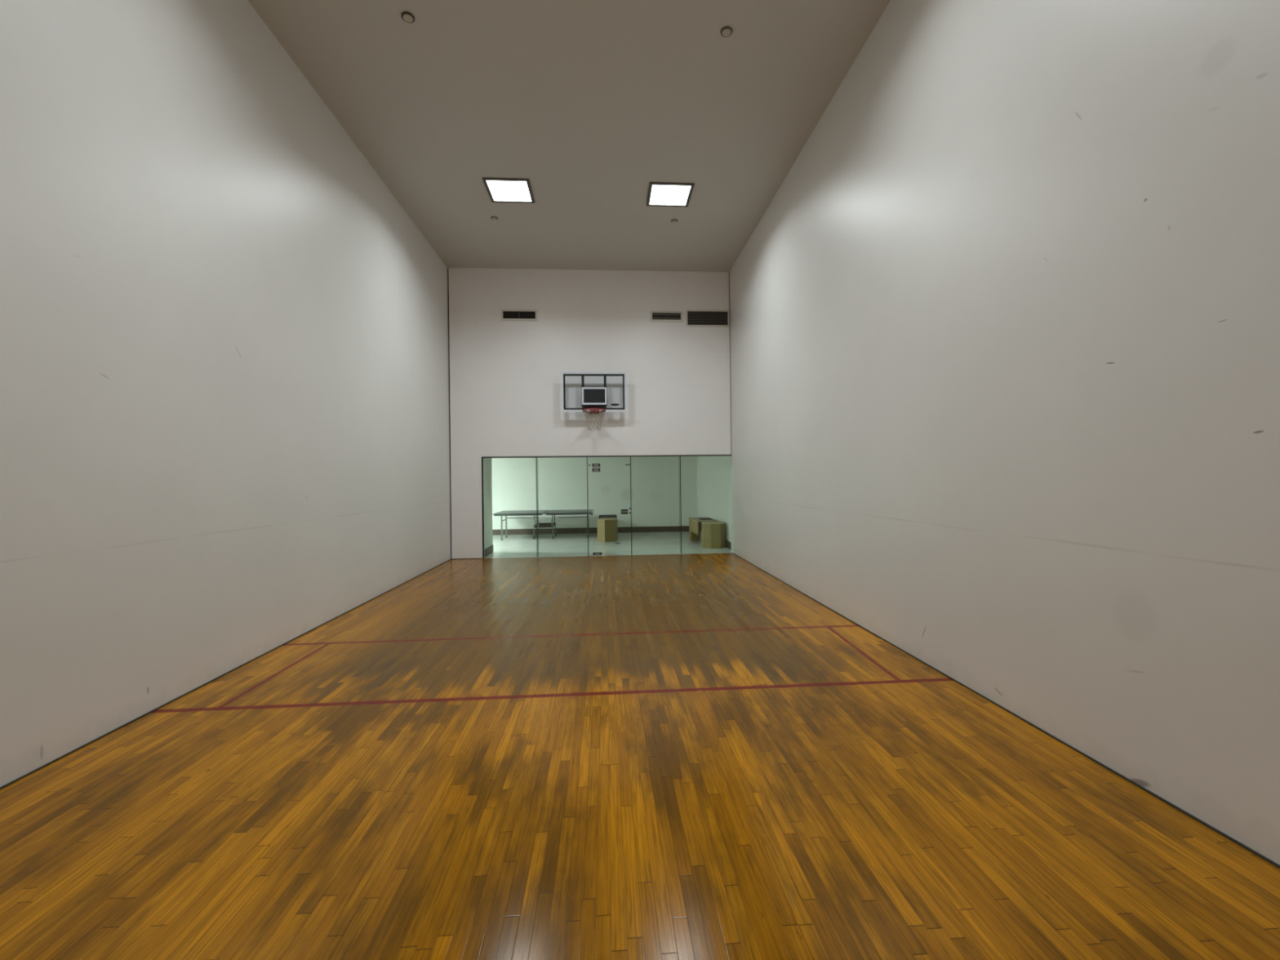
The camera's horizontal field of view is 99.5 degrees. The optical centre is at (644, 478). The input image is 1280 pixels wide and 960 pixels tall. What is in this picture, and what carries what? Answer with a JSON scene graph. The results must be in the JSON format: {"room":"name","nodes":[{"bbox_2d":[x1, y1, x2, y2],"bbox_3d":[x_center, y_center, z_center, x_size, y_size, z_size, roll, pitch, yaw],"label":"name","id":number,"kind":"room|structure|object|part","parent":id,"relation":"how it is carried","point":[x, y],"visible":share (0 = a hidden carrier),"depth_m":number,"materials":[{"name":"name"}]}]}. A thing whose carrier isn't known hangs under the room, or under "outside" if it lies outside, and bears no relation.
{"room":"sports hall","nodes":[
{"label":"sports hall","id":0,"kind":"room"},
{"bbox_2d":[0,0,450,786],"bbox_3d":[-3.861,-1.407,5.483,0.250,6.217,12.140,-1,0,-4],"label":"wall","id":1,"kind":"structure","parent":0,"point":[224,373],"depth_m":4.27,"materials":[{"name":"white paint"}]},
{"bbox_2d":[0,559,450,789],"bbox_3d":[-3.693,1.695,5.486,0.012,0.009,12.140,-1,0,-4],"label":"trim","id":2,"kind":"structure","parent":1,"relation":"attached to","point":[217,677],"depth_m":4.03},
{"bbox_2d":[483,457,492,548],"bbox_3d":[-5.460,0.374,12.086,3.860,2.720,0.870,-1,0,-4],"label":"wall pier","id":3,"kind":"object","parent":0,"point":[486,461],"visible":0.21,"depth_m":12.21,"materials":[{"name":"white paint"}]},
{"bbox_2d":[248,0,890,271],"bbox_3d":[-0.736,-4.653,5.715,6.596,0.200,12.640,-1,0,-4],"label":"ceiling","id":4,"kind":"structure","parent":0,"point":[593,103],"depth_m":6.61,"materials":[{"name":"paint"}]},
{"bbox_2d":[401,11,414,22],"bbox_3d":[-2.323,-4.525,5.318,0.120,0.020,0.120,-1,0,-4],"label":"sprinkler cover","id":5,"kind":"object","parent":4,"relation":"attached to","point":[408,17],"visible":1,"depth_m":5.30,"materials":[{"name":"metal"}]},
{"bbox_3d":[-2.323,-4.524,5.318,0.092,0.019,0.092,-1,0,-4],"label":"plate","id":6,"kind":"part","parent":5,"relation":"part of","materials":[{"name":"paint"}]},
{"bbox_2d":[490,216,497,220],"bbox_3d":[-2.607,-4.513,9.398,0.120,0.020,0.120,-1,0,-4],"label":"sprinkler cover","id":7,"kind":"object","parent":4,"relation":"attached to","point":[494,218],"visible":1,"depth_m":9.37,"materials":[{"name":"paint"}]},
{"bbox_2d":[482,177,534,203],"bbox_3d":[-2.121,-4.522,8.513,0.696,0.018,0.696,-1,0,-4],"label":"recessed light","id":8,"kind":"object","parent":4,"relation":"in","point":[514,190],"visible":1,"depth_m":8.48,"materials":[{"name":"white plastic"}]},
{"bbox_2d":[486,180,531,201],"bbox_3d":[-2.121,-4.524,8.513,0.600,0.006,0.600,-1,0,-4],"label":"diffuser","id":9,"kind":"object","parent":8,"relation":"attached to","point":[498,190],"depth_m":8.50,"materials":[{"name":"white plastic"}]},
{"bbox_2d":[646,182,694,207],"bbox_3d":[0.399,-4.552,8.694,0.696,0.018,0.696,-1,0,-4],"label":"recessed light","id":10,"kind":"object","parent":4,"relation":"in","point":[660,193],"visible":1,"depth_m":8.66,"materials":[{"name":"white plastic"}]},
{"bbox_2d":[649,185,690,204],"bbox_3d":[0.399,-4.554,8.694,0.600,0.006,0.600,-1,0,-4],"label":"diffuser","id":11,"kind":"object","parent":10,"relation":"attached to","point":[659,194],"depth_m":8.68,"materials":[{"name":"white plastic"}]},
{"bbox_2d":[671,218,677,222],"bbox_3d":[0.525,-4.551,9.579,0.120,0.020,0.120,-1,0,-4],"label":"sprinkler cover","id":12,"kind":"object","parent":4,"relation":"attached to","point":[674,220],"visible":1,"depth_m":9.56,"materials":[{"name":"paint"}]},
{"bbox_2d":[720,26,732,36],"bbox_3d":[0.835,-4.563,5.535,0.120,0.020,0.120,-1,0,-4],"label":"sprinkler cover","id":13,"kind":"object","parent":4,"relation":"attached to","point":[726,31],"visible":1,"depth_m":5.52,"materials":[{"name":"metal"}]},
{"bbox_3d":[0.835,-4.562,5.535,0.092,0.019,0.092,-1,0,-4],"label":"plate","id":14,"kind":"part","parent":13,"relation":"part of","materials":[{"name":"paint"}]},
{"bbox_2d":[448,267,731,558],"bbox_3d":[-1.132,-1.428,11.864,6.062,6.217,0.200,-1,0,-4],"label":"wall","id":15,"kind":"structure","parent":0,"point":[505,375],"depth_m":11.74,"materials":[{"name":"white paint"}]},
{"bbox_2d":[447,268,451,559],"bbox_3d":[-4.288,-1.390,11.663,0.280,6.217,0.150,-1,0,-4],"label":"trim","id":16,"kind":"structure","parent":15,"relation":"attached to","point":[447,268],"depth_m":11.60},
{"bbox_2d":[451,558,479,559],"bbox_3d":[-3.794,1.707,11.558,0.653,0.012,0.012,-1,0,-4],"label":"trim","id":17,"kind":"structure","parent":15,"relation":"attached to","point":[451,558],"depth_m":11.55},
{"bbox_2d":[484,544,493,556],"bbox_3d":[-3.513,1.625,12.228,0.014,0.172,0.884,-1,0,-4],"label":"baseboard","id":18,"kind":"structure","parent":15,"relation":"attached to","point":[489,550],"depth_m":12.15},
{"bbox_2d":[501,309,537,320],"bbox_3d":[-2.697,-3.519,11.647,0.767,0.240,0.022,-1,0,-4],"label":"air vent","id":19,"kind":"object","parent":15,"relation":"in","point":[506,314],"visible":1,"depth_m":11.65,"materials":[{"name":"metal"}]},
{"bbox_2d":[536,457,538,556],"bbox_3d":[-2.336,0.615,11.798,0.016,2.142,0.196,-1,0,-4],"label":"trim","id":20,"kind":"structure","parent":15,"relation":"attached to","point":[537,458],"depth_m":11.90,"materials":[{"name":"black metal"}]},
{"bbox_2d":[586,457,588,555],"bbox_3d":[-1.245,0.602,11.868,0.016,2.144,0.212,-1,0,-4],"label":"trim","id":21,"kind":"structure","parent":15,"relation":"attached to","point":[587,457],"depth_m":11.76,"materials":[{"name":"black metal"}]},
{"bbox_2d":[560,371,626,431],"bbox_3d":[-1.067,-1.635,11.488,1.013,1.281,1.010,-1,0,41],"label":"basketball hoop","id":22,"kind":"object","parent":15,"relation":"attached to","point":[593,399],"visible":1,"depth_m":11.50,"materials":[{"name":"clear plastic"}]},
{"bbox_3d":[-1.075,-1.846,11.532,1.301,0.767,0.043,-1,0,-4],"label":"support frame","id":23,"kind":"part","parent":22,"relation":"part of","materials":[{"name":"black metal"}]},
{"bbox_3d":[-1.072,-1.758,11.542,0.551,0.396,0.063,-1,0,-4],"label":"mount plate","id":24,"kind":"part","parent":22,"relation":"part of","materials":[{"name":"black metal"}]},
{"bbox_2d":[481,454,731,558],"bbox_3d":[-0.776,0.587,11.808,5.429,2.180,0.050,-1,0,-4],"label":"trim","id":25,"kind":"structure","parent":15,"relation":"attached to","point":[482,457],"depth_m":11.68,"materials":[{"name":"black metal"}]},
{"bbox_2d":[587,463,631,555],"bbox_3d":[-0.766,0.596,11.797,0.934,2.144,0.046,-1,0,-4],"label":"door","id":26,"kind":"structure","parent":15,"relation":"in","point":[593,469],"depth_m":11.77,"materials":[{"name":"green glass"}]},
{"bbox_3d":[-0.440,0.720,11.805,0.145,0.095,0.002,-1,0,-4],"label":"lock plate","id":27,"kind":"part","parent":26,"relation":"part of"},
{"bbox_2d":[630,456,631,555],"bbox_3d":[-0.301,0.591,11.935,0.016,2.144,0.212,-1,0,-4],"label":"trim","id":28,"kind":"structure","parent":15,"relation":"attached to","point":[630,456],"depth_m":11.84,"materials":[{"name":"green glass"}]},
{"bbox_2d":[650,311,682,321],"bbox_3d":[0.478,-3.559,11.874,0.710,0.230,0.022,-1,0,-4],"label":"air vent","id":29,"kind":"object","parent":15,"relation":"in","point":[655,316],"visible":1,"depth_m":11.87,"materials":[{"name":"metal"}]},
{"bbox_2d":[680,456,681,552],"bbox_3d":[0.796,0.578,11.916,0.010,2.144,0.016,-1,0,-4],"label":"trim","id":30,"kind":"structure","parent":15,"relation":"attached to","point":[680,456],"depth_m":11.91,"materials":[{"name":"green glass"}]},
{"bbox_2d":[678,455,732,553],"bbox_3d":[1.349,0.571,12.053,1.139,2.144,0.212,-1,0,-4],"label":"window","id":31,"kind":"structure","parent":15,"relation":"in","point":[717,455],"depth_m":12.12,"materials":[{"name":"green glass"}]},
{"bbox_2d":[685,309,729,327],"bbox_3d":[1.389,-3.536,11.939,0.965,0.372,0.022,-1,0,-4],"label":"air vent","id":32,"kind":"object","parent":15,"relation":"in","point":[694,317],"visible":1,"depth_m":11.94,"materials":[{"name":"metal"}]},
{"bbox_2d":[728,277,731,451],"bbox_3d":[2.003,-2.555,12.116,0.270,4.037,0.150,-1,0,-4],"label":"trim","id":33,"kind":"structure","parent":15,"relation":"attached to","point":[729,277],"depth_m":12.03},
{"bbox_2d":[491,456,697,529],"bbox_3d":[-2.954,0.353,16.902,9.546,2.720,0.200,-1,0,-4],"label":"wall","id":34,"kind":"structure","parent":0,"point":[655,480],"depth_m":16.91,"materials":[{"name":"white paint"}]},
{"bbox_2d":[492,525,688,534],"bbox_3d":[-3.009,1.627,16.787,9.390,0.172,0.014,-1,0,-4],"label":"baseboard","id":35,"kind":"structure","parent":34,"relation":"attached to","point":[684,528],"depth_m":16.86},
{"bbox_2d":[0,531,1279,959],"bbox_3d":[-2.311,1.788,8.146,9.546,0.200,17.750,-1,0,-4],"label":"floor","id":36,"kind":"structure","parent":0,"point":[693,756],"depth_m":2.72,"materials":[{"name":"brown wood"}]},
{"bbox_2d":[492,509,594,540],"bbox_3d":[-2.854,1.284,15.643,2.765,0.851,1.570,-1,0,-4],"label":"table","id":37,"kind":"object","parent":36,"relation":"on","point":[568,512],"visible":0.85,"depth_m":15.32,"materials":[{"name":"metal"}]},
{"bbox_3d":[-4.019,1.363,15.239,0.036,0.680,0.036,-1,0,-4],"label":"leg","id":38,"kind":"part","parent":37,"relation":"part of","materials":[{"name":"grey metal"}]},
{"bbox_3d":[-4.068,1.365,15.922,0.036,0.680,0.036,-1,0,-4],"label":"leg","id":39,"kind":"part","parent":37,"relation":"part of","materials":[{"name":"grey metal"}]},
{"bbox_3d":[-3.111,1.317,15.284,0.069,0.612,0.032,-1,0,-4],"label":"leg","id":40,"kind":"part","parent":37,"relation":"part of","materials":[{"name":"grey metal"}]},
{"bbox_3d":[-2.607,1.311,15.320,0.069,0.612,0.032,-1,0,-4],"label":"leg","id":41,"kind":"part","parent":37,"relation":"part of","materials":[{"name":"grey metal"}]},
{"bbox_2d":[597,518,617,542],"bbox_3d":[-1.007,1.389,14.692,0.551,0.592,0.551,-1,0,-4],"label":"stool","id":42,"kind":"object","parent":36,"relation":"on","point":[607,528],"visible":1,"depth_m":14.48,"materials":[{"name":"beige laminate"}]},
{"bbox_2d":[599,515,617,519],"bbox_3d":[-1.042,1.364,15.381,0.500,0.645,0.520,-1,0,-4],"label":"stool","id":43,"kind":"object","parent":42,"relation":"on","point":[600,516],"visible":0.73,"depth_m":15.23,"materials":[{"name":"black metal"}]},
{"bbox_2d":[688,516,718,541],"bbox_3d":[1.511,1.343,14.060,0.535,0.620,1.400,-1,0,-4],"label":"bench","id":44,"kind":"object","parent":36,"relation":"on","point":[695,523],"visible":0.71,"depth_m":14.27,"materials":[{"name":"beige laminate"}]},
{"bbox_3d":[1.340,1.369,14.569,0.245,0.575,0.340,-1,0,-4],"label":"leg","id":45,"kind":"part","parent":44,"relation":"part of","materials":[{"name":"beige laminate"}]},
{"bbox_2d":[701,521,725,548],"bbox_3d":[1.654,1.351,13.037,0.540,0.597,0.540,-1,0,-4],"label":"stool","id":46,"kind":"object","parent":36,"relation":"on","point":[713,533],"visible":1,"depth_m":12.81,"materials":[{"name":"beige laminate"}]},
{"bbox_2d":[696,0,1279,864],"bbox_3d":[2.284,-1.476,8.509,0.250,6.217,17.300,-1,0,-4],"label":"wall","id":47,"kind":"structure","parent":0,"point":[1004,322],"depth_m":3.40,"materials":[{"name":"white paint"}]},
{"bbox_2d":[700,531,731,550],"bbox_3d":[1.843,1.564,14.648,0.014,0.172,4.946,-1,0,-4],"label":"baseboard","id":48,"kind":"structure","parent":47,"relation":"attached to","point":[728,544],"depth_m":12.74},
{"bbox_2d":[732,552,1279,868],"bbox_3d":[2.375,1.622,5.920,0.012,0.009,12.140,-1,0,-4],"label":"trim","id":49,"kind":"structure","parent":47,"relation":"attached to","point":[1192,816],"depth_m":3.13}
]}

